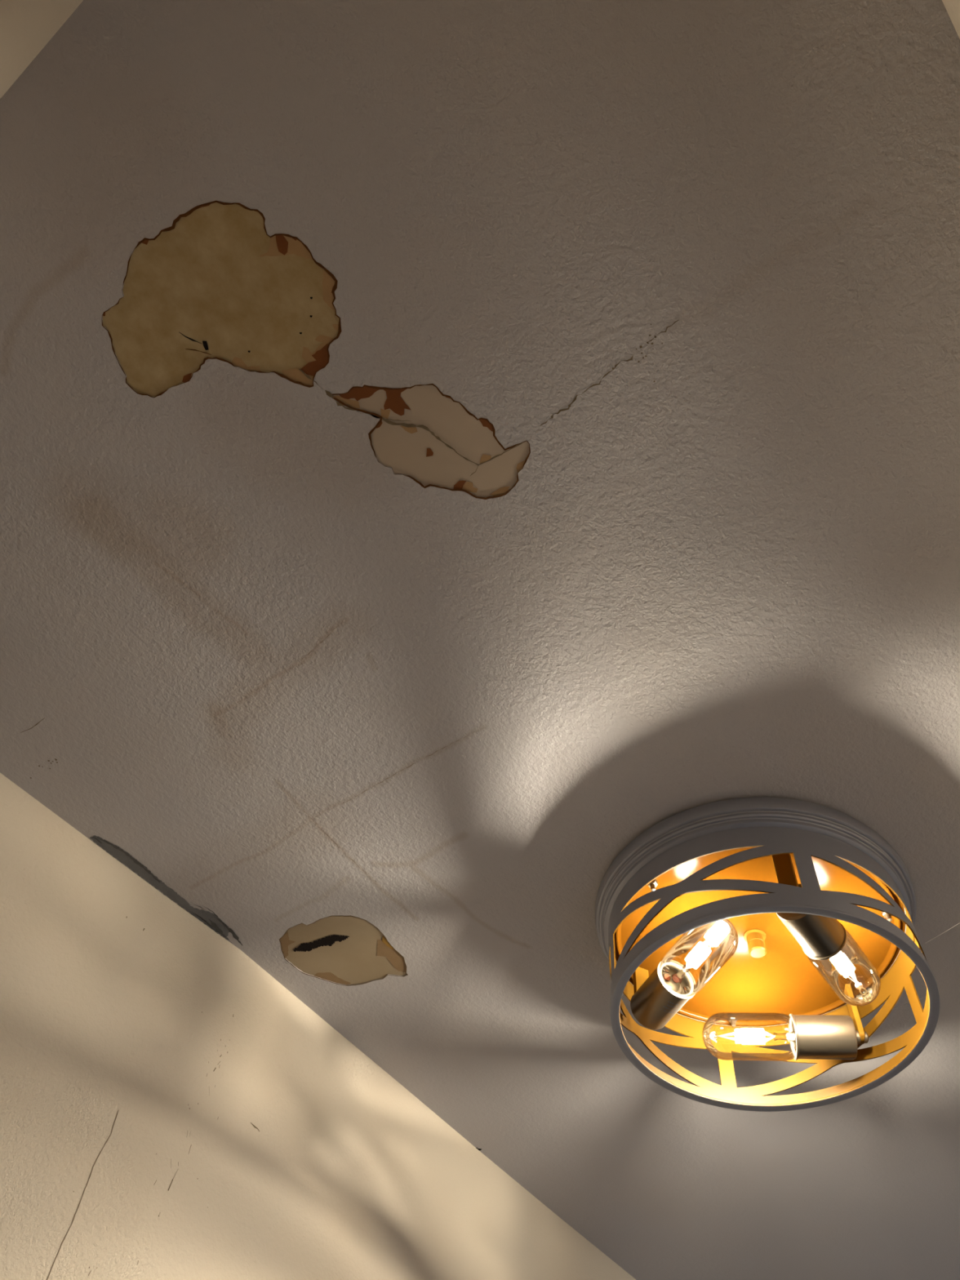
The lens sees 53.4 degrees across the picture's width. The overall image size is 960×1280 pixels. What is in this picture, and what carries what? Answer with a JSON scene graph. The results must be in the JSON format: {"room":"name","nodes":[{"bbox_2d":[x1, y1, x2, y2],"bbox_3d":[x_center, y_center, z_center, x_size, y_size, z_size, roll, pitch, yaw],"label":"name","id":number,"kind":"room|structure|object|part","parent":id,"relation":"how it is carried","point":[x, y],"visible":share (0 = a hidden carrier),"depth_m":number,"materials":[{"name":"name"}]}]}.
{"room":"damaged room","nodes":[
{"label":"damaged room","id":0,"kind":"room"},
{"bbox_2d":[0,0,83,98],"bbox_3d":[-0.502,0.185,-0.295,1.359,2.500,0.100,-32,-66,23],"label":"wall","id":1,"kind":"structure","parent":0,"point":[26,26],"depth_m":0.68,"materials":[{"name":"paint"}]},
{"bbox_2d":[0,773,635,1279],"bbox_3d":[0.226,1.851,0.679,0.122,2.500,3.840,-32,-66,23],"label":"wall","id":2,"kind":"structure","parent":0,"point":[346,1174],"depth_m":1.10,"materials":[{"name":"paint"}]},
{"bbox_2d":[46,1111,118,1279],"bbox_3d":[-0.387,0.540,0.936,0.001,0.166,0.005,-36,-68,24],"label":"crack","id":3,"kind":"object","parent":2,"relation":"attached to","point":[117,1111],"depth_m":0.93,"materials":[{"name":"brown paint"}]},
{"bbox_2d":[0,0,959,1279],"bbox_3d":[0.799,0.912,1.482,1.189,0.050,3.840,-32,-66,23],"label":"ceiling","id":4,"kind":"structure","parent":0,"point":[733,573],"depth_m":0.90,"materials":[{"name":"paint"}]},
{"bbox_2d":[89,835,242,945],"bbox_3d":[-0.391,0.318,1.200,0.050,0.001,0.241,-32,-66,23],"label":"smear","id":5,"kind":"object","parent":4,"relation":"attached to","point":[212,921],"visible":0.99,"depth_m":1.20,"materials":[{"name":"grey paint"}]},
{"bbox_2d":[102,200,341,398],"bbox_3d":[-0.222,-0.285,0.804,0.215,0.001,0.158,-2,-58,7],"label":"peeled patch","id":6,"kind":"object","parent":4,"relation":"attached to","point":[213,283],"visible":1,"depth_m":0.81,"materials":[{"name":"paint"}]},
{"bbox_2d":[298,368,363,413],"bbox_3d":[-0.130,-0.218,0.836,0.020,0.001,0.064,-32,-66,23],"label":"crack","id":7,"kind":"object","parent":4,"relation":"attached to","point":[328,393],"depth_m":0.84,"materials":[{"name":"brown paint"}]},
{"bbox_2d":[297,803,377,884],"bbox_3d":[-0.168,0.242,1.129,0.008,0.001,0.156,-32,-66,23],"label":"hairline seam","id":8,"kind":"object","parent":4,"relation":"attached to","point":[297,803],"visible":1,"depth_m":1.13,"materials":[{"name":"paint"}]},
{"bbox_2d":[279,915,407,986],"bbox_3d":[-0.177,0.406,1.234,0.148,0.001,0.154,-32,-66,23],"label":"peeled patch","id":9,"kind":"object","parent":4,"relation":"attached to","point":[344,950],"visible":1,"depth_m":1.23,"materials":[{"name":"beige paint"}]},
{"bbox_2d":[315,730,477,817],"bbox_3d":[-0.092,0.149,1.063,0.246,0.001,0.008,-32,-66,23],"label":"hairline seam","id":10,"kind":"object","parent":4,"relation":"attached to","point":[477,731],"visible":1,"depth_m":1.06,"materials":[{"name":"paint"}]},
{"bbox_2d":[332,383,530,499],"bbox_3d":[-0.050,-0.181,0.852,0.189,0.001,0.096,29,-60,-12],"label":"peeled patch","id":11,"kind":"object","parent":4,"relation":"attached to","point":[428,437],"visible":1,"depth_m":0.85,"materials":[{"name":"paint"}]},
{"bbox_2d":[527,320,678,441],"bbox_3d":[0.105,-0.215,0.814,0.162,0.001,0.043,-32,-66,23],"label":"crack","id":12,"kind":"object","parent":4,"relation":"attached to","point":[641,346],"depth_m":0.81,"materials":[{"name":"grey paint"}]},
{"bbox_2d":[595,796,940,1111],"bbox_3d":[0.312,0.359,1.067,0.363,0.148,0.363,-32,-66,23],"label":"ceiling light","id":13,"kind":"object","parent":4,"relation":"attached to","point":[741,926],"visible":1,"depth_m":1.05,"materials":[{"name":"grey metal"}]},
{"bbox_2d":[630,960,695,1030],"bbox_3d":[0.203,0.397,1.066,0.049,0.049,0.066,23,-59,-9],"label":"socket","id":14,"kind":"object","parent":13,"relation":"attached to","point":[654,1003],"depth_m":1.05,"materials":[{"name":"silver metal"}]},
{"bbox_3d":[0.219,0.368,1.047,0.020,0.020,0.034,23,-59,-9],"label":"glass stem","id":15,"kind":"part","parent":13,"relation":"part of","materials":[{"name":"clear glass"}]},
{"bbox_3d":[0.234,0.340,1.027,0.051,0.051,0.114,23,-59,-9],"label":"light bulb","id":16,"kind":"part","parent":13,"relation":"part of","materials":[{"name":"clear glass"}]},
{"bbox_3d":[0.312,0.453,1.090,0.114,0.051,0.051,-3,-58,7],"label":"light bulb","id":17,"kind":"part","parent":13,"relation":"part of","materials":[{"name":"clear glass"}]},
{"bbox_3d":[0.314,0.346,1.086,0.025,0.024,0.025,-32,-66,23],"label":"knob","id":18,"kind":"part","parent":13,"relation":"part of","materials":[{"name":"gold metal"}]},
{"bbox_3d":[0.315,0.341,1.095,0.328,0.004,0.328,-32,-66,23],"label":"reflector plate","id":19,"kind":"part","parent":13,"relation":"part of","materials":[{"name":"gold metal"}]},
{"bbox_3d":[0.350,0.451,1.085,0.034,0.020,0.020,-3,-58,7],"label":"glass stem","id":20,"kind":"part","parent":13,"relation":"part of","materials":[{"name":"clear glass"}]},
{"bbox_2d":[776,883,846,959],"bbox_3d":[0.340,0.289,0.985,0.049,0.049,0.066,-30,-65,22],"label":"socket","id":21,"kind":"object","parent":13,"relation":"attached to","point":[820,937],"depth_m":0.97,"materials":[{"name":"silver metal"}]},
{"bbox_2d":[788,1013,860,1060],"bbox_3d":[0.386,0.449,1.080,0.080,0.049,0.074,-32,-66,23],"label":"socket","id":22,"kind":"object","parent":13,"relation":"attached to","point":[811,1037],"depth_m":1.06,"materials":[{"name":"silver metal"}]},
{"bbox_3d":[0.384,0.344,1.014,0.053,0.051,0.115,-32,-66,23],"label":"light bulb","id":23,"kind":"part","parent":13,"relation":"part of","materials":[{"name":"clear glass"}]},
{"bbox_2d":[942,0,959,39],"bbox_3d":[1.201,1.248,0.201,0.100,2.500,3.840,-32,-66,23],"label":"wall","id":24,"kind":"structure","parent":0,"point":[953,6],"depth_m":0.65,"materials":[{"name":"paint"}]}
]}

